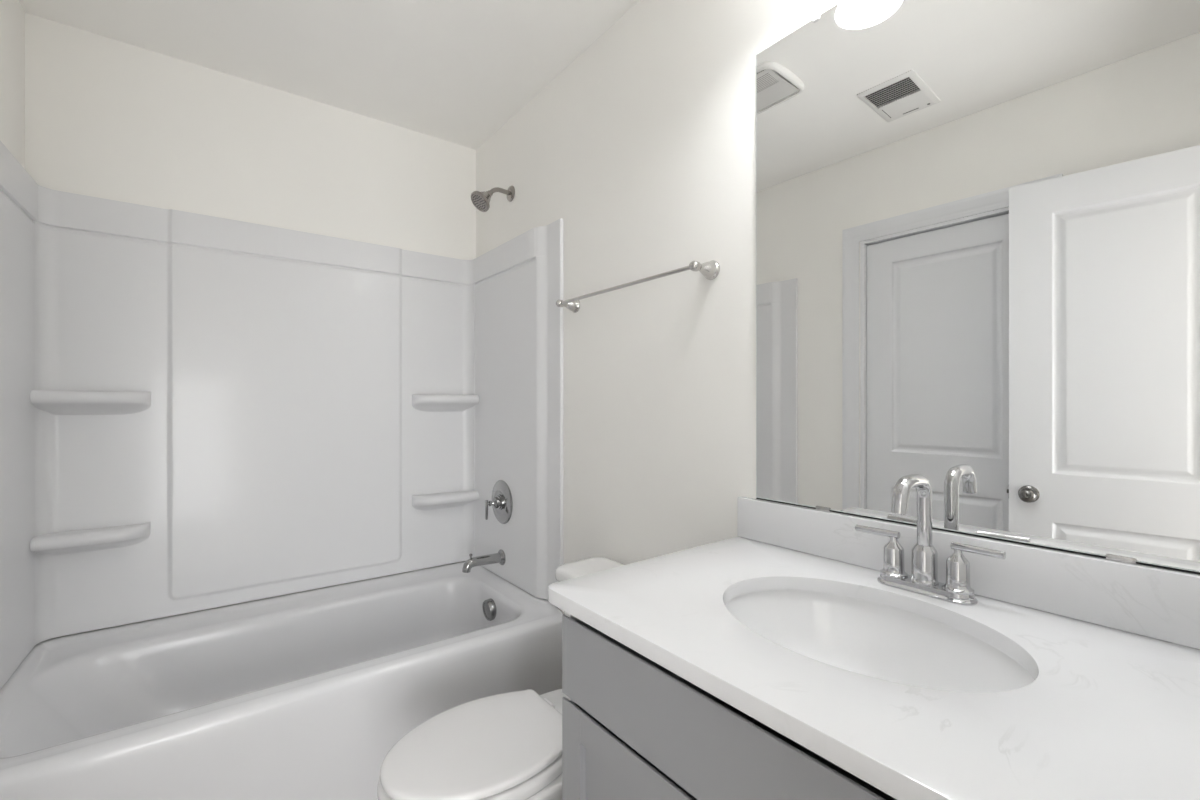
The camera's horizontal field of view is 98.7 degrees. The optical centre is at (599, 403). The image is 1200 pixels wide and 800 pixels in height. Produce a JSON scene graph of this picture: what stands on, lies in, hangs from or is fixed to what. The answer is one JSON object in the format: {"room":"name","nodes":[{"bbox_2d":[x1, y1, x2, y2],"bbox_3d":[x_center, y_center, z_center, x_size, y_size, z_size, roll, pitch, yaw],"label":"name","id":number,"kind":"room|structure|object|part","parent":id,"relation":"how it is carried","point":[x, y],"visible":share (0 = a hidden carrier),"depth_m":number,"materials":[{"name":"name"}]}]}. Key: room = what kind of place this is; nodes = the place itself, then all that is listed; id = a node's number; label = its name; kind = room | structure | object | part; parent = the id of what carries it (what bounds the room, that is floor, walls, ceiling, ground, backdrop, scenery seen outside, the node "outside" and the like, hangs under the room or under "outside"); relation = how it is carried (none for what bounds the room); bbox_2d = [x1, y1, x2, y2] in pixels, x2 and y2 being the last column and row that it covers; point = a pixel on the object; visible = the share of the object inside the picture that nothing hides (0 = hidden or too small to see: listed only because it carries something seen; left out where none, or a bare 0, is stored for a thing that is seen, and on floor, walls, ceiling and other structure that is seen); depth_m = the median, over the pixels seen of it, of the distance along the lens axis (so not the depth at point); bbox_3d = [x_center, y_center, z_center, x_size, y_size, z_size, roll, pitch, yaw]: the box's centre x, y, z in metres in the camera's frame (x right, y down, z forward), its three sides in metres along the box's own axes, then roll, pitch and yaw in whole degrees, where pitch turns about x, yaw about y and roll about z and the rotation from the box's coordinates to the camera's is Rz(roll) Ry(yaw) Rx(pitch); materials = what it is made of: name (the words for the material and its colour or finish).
{"room":"bathroom","nodes":[
{"label":"bathroom","id":0,"kind":"room"},
{"bbox_2d":[0,0,24,168],"bbox_3d":[-1.145,-0.033,0.572,0.140,2.440,2.560,0,0,-36],"label":"wall","id":1,"kind":"structure","parent":0,"point":[12,14],"depth_m":1.55,"materials":[{"name":"paint"}]},
{"bbox_2d":[25,12,475,637],"bbox_3d":[-1.157,-0.033,2.220,2.020,2.440,0.120,0,0,-36],"label":"wall","id":2,"kind":"structure","parent":0,"point":[106,118],"depth_m":1.95,"materials":[{"name":"paint"}]},
{"bbox_2d":[0,141,562,688],"bbox_3d":[-0.964,0.033,1.755,1.543,1.452,0.856,0,0,-36],"label":"tub surround","id":3,"kind":"object","parent":2,"relation":"attached to","point":[198,412],"visible":0.99,"depth_m":1.96,"materials":[{"name":"white plastic"}]},
{"bbox_3d":[-1.572,0.033,1.313,0.039,1.452,0.856,0,0,-36],"label":"panel","id":4,"kind":"part","parent":3,"relation":"part of","materials":[{"name":"white plastic"}]},
{"bbox_2d":[30,522,149,554],"bbox_3d":[-1.661,0.455,1.692,0.269,0.080,0.102,0,0,-36],"label":"shelf","id":5,"kind":"object","parent":3,"relation":"attached to","point":[94,538],"depth_m":1.69,"materials":[{"name":"white plastic"}]},
{"bbox_2d":[30,390,150,414],"bbox_3d":[-1.661,-0.001,1.693,0.271,0.080,0.102,0,0,-36],"label":"shelf","id":6,"kind":"object","parent":3,"relation":"attached to","point":[42,402],"depth_m":1.68,"materials":[{"name":"white plastic"}]},
{"bbox_3d":[-1.206,0.033,2.065,1.462,1.452,0.070,0,0,-36],"label":"panel","id":7,"kind":"part","parent":3,"relation":"part of","materials":[{"name":"white plastic"}]},
{"bbox_2d":[412,491,478,509],"bbox_3d":[-0.712,0.455,2.383,0.281,0.080,0.102,0,0,-36],"label":"shelf","id":8,"kind":"object","parent":3,"relation":"attached to","point":[421,500],"depth_m":2.38,"materials":[{"name":"white plastic"}]},
{"bbox_2d":[412,395,478,411],"bbox_3d":[-0.712,-0.001,2.383,0.281,0.080,0.102,0,0,-36],"label":"shelf","id":9,"kind":"object","parent":3,"relation":"attached to","point":[420,403],"depth_m":2.37,"materials":[{"name":"white plastic"}]},
{"bbox_2d":[462,549,505,572],"bbox_3d":[-0.498,0.666,2.190,0.181,0.075,0.068,0,0,-38],"label":"tub spout","id":10,"kind":"object","parent":3,"relation":"attached to","point":[499,557],"visible":1,"depth_m":2.18,"materials":[{"name":"silver metal"}]},
{"bbox_2d":[485,480,512,523],"bbox_3d":[-0.457,0.428,2.220,0.080,0.190,0.190,0,0,-38],"label":"shower valve","id":11,"kind":"object","parent":3,"relation":"attached to","point":[501,503],"visible":1,"depth_m":2.21,"materials":[{"name":"silver metal"}]},
{"bbox_3d":[-0.484,0.454,2.199,0.012,0.083,0.012,0,0,-38],"label":"lever","id":12,"kind":"part","parent":11,"relation":"part of","materials":[{"name":"silver metal"}]},
{"bbox_3d":[-0.390,0.033,2.224,0.039,1.452,0.772,0,0,-38],"label":"panel","id":13,"kind":"part","parent":3,"relation":"part of","materials":[{"name":"white plastic"}]},
{"bbox_2d":[19,0,638,149],"bbox_3d":[-0.089,-1.303,0.514,2.500,0.100,4.136,0,0,-36],"label":"ceiling","id":14,"kind":"structure","parent":0,"point":[454,71],"depth_m":1.80,"materials":[{"name":"paint"}]},
{"bbox_2d":[476,0,1198,613],"bbox_3d":[0.219,-0.033,1.574,0.120,2.440,3.150,0,0,-38],"label":"wall","id":15,"kind":"structure","parent":0,"point":[643,146],"depth_m":1.56,"materials":[{"name":"paint"}]},
{"bbox_2d":[471,186,514,211],"bbox_3d":[-0.460,-0.883,2.197,0.184,0.140,0.091,0,0,-38],"label":"shower","id":16,"kind":"object","parent":15,"relation":"attached to","point":[480,200],"visible":1,"depth_m":2.17,"materials":[{"name":"silver metal"}]},
{"bbox_3d":[-0.432,-0.910,2.220,0.106,0.041,0.019,0,0,-38],"label":"arm","id":17,"kind":"part","parent":16,"relation":"part of","materials":[{"name":"silver metal"}]},
{"bbox_2d":[556,260,719,312],"bbox_3d":[0.073,-0.355,1.593,0.085,0.051,0.679,0,0,-38],"label":"towel bar","id":18,"kind":"object","parent":15,"relation":"attached to","point":[710,270],"visible":1,"depth_m":1.43,"materials":[{"name":"grey metal"}]},
{"bbox_2d":[737,497,1199,648],"bbox_3d":[0.616,0.282,0.949,0.020,0.097,0.865,0,0,-38],"label":"backsplash","id":19,"kind":"structure","parent":15,"relation":"attached to","point":[1153,602],"depth_m":0.83,"materials":[{"name":"white stone"}]},
{"bbox_2d":[756,0,1199,574],"bbox_3d":[0.628,-0.321,0.940,0.012,1.107,0.807,0,0,-38],"label":"wall mirror","id":20,"kind":"object","parent":15,"relation":"attached to","point":[978,221],"visible":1,"depth_m":0.89,"materials":[{"name":"clear glass"}]},
{"bbox_3d":[-0.089,1.237,0.514,2.500,0.100,4.136,0,0,-36],"label":"floor","id":21,"kind":"structure","parent":0,"visible":0},
{"bbox_2d":[0,561,562,799],"bbox_3d":[-0.978,0.975,1.776,1.538,0.421,0.800,0,0,-36],"label":"bathtub","id":22,"kind":"object","parent":21,"relation":"on","point":[304,695],"visible":0.89,"depth_m":1.59,"materials":[{"name":"ceramic"}]},
{"bbox_2d":[377,557,624,799],"bbox_3d":[-0.155,0.844,1.308,0.769,0.684,0.472,0,0,-38],"label":"toilet","id":23,"kind":"object","parent":21,"relation":"on","point":[505,746],"visible":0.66,"depth_m":1.17,"materials":[{"name":"ceramic"}]},
{"bbox_3d":[-0.285,0.826,1.206,0.438,0.035,0.342,0,0,-38],"label":"seat","id":24,"kind":"part","parent":23,"relation":"part of","materials":[{"name":"plastic"}]},
{"bbox_3d":[-0.285,0.792,1.206,0.428,0.019,0.332,0,0,-38],"label":"lid","id":25,"kind":"part","parent":23,"relation":"part of","materials":[{"name":"plastic"}]},
{"bbox_3d":[-0.203,1.016,1.270,0.639,0.339,0.336,0,0,-38],"label":"bowl","id":26,"kind":"part","parent":23,"relation":"part of","materials":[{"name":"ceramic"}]},
{"bbox_3d":[0.069,0.524,1.482,0.202,0.044,0.472,0,0,-38],"label":"tank lid","id":27,"kind":"part","parent":23,"relation":"part of","materials":[{"name":"ceramic"}]},
{"bbox_2d":[562,614,896,799],"bbox_3d":[0.408,0.772,0.776,0.558,0.828,0.836,0,0,-38],"label":"vanity cabinet","id":28,"kind":"object","parent":21,"relation":"on","point":[633,728],"visible":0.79,"depth_m":0.75,"materials":[{"name":"grey paint"}]},
{"bbox_3d":[0.070,0.803,0.778,0.004,0.438,0.311,0,0,-38],"label":"door panel","id":29,"kind":"part","parent":28,"relation":"part of","materials":[{"name":"grey wood"}]},
{"bbox_3d":[0.067,0.803,0.776,0.018,0.542,0.416,0,0,-38],"label":"cabinet door","id":30,"kind":"part","parent":28,"relation":"part of","materials":[{"name":"grey paint"}]},
{"bbox_2d":[548,536,1199,799],"bbox_3d":[0.393,0.344,0.775,0.582,0.026,0.865,0,0,-38],"label":"countertop","id":31,"kind":"structure","parent":28,"relation":"on","point":[1107,713],"depth_m":0.60,"materials":[{"name":"white stone"}]},
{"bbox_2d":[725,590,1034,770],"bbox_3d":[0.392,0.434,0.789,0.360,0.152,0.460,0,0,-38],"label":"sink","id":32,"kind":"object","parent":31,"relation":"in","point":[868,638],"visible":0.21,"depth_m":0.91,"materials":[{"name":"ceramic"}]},
{"bbox_2d":[855,474,1005,605],"bbox_3d":[0.568,0.226,0.905,0.166,0.210,0.179,0,0,5],"label":"faucet","id":33,"kind":"object","parent":31,"relation":"on","point":[957,589],"visible":1,"depth_m":0.89,"materials":[{"name":"silver metal"}]},
{"bbox_3d":[0.522,0.240,0.969,0.013,0.013,0.076,0,0,-42],"label":"handle lever","id":34,"kind":"part","parent":33,"relation":"part of","materials":[{"name":"silver metal"}]},
{"bbox_3d":[0.541,0.280,0.949,0.045,0.070,0.045,0,0,-38],"label":"handle","id":35,"kind":"part","parent":33,"relation":"part of","materials":[{"name":"silver metal"}]},
{"bbox_3d":[0.536,0.218,0.880,0.136,0.194,0.043,0,0,-38],"label":"spout","id":36,"kind":"part","parent":33,"relation":"part of","materials":[{"name":"silver metal"}]},
{"bbox_3d":[0.573,0.322,0.908,0.054,0.016,0.156,0,0,-38],"label":"deck plate","id":37,"kind":"part","parent":33,"relation":"part of","materials":[{"name":"silver metal"}]},
{"bbox_3d":[0.604,0.280,0.869,0.045,0.070,0.045,0,0,-38],"label":"handle","id":38,"kind":"part","parent":33,"relation":"part of","materials":[{"name":"silver metal"}]},
{"bbox_3d":[0.619,0.240,0.844,0.013,0.013,0.076,0,0,-34],"label":"handle lever","id":39,"kind":"part","parent":33,"relation":"part of","materials":[{"name":"silver metal"}]}
]}

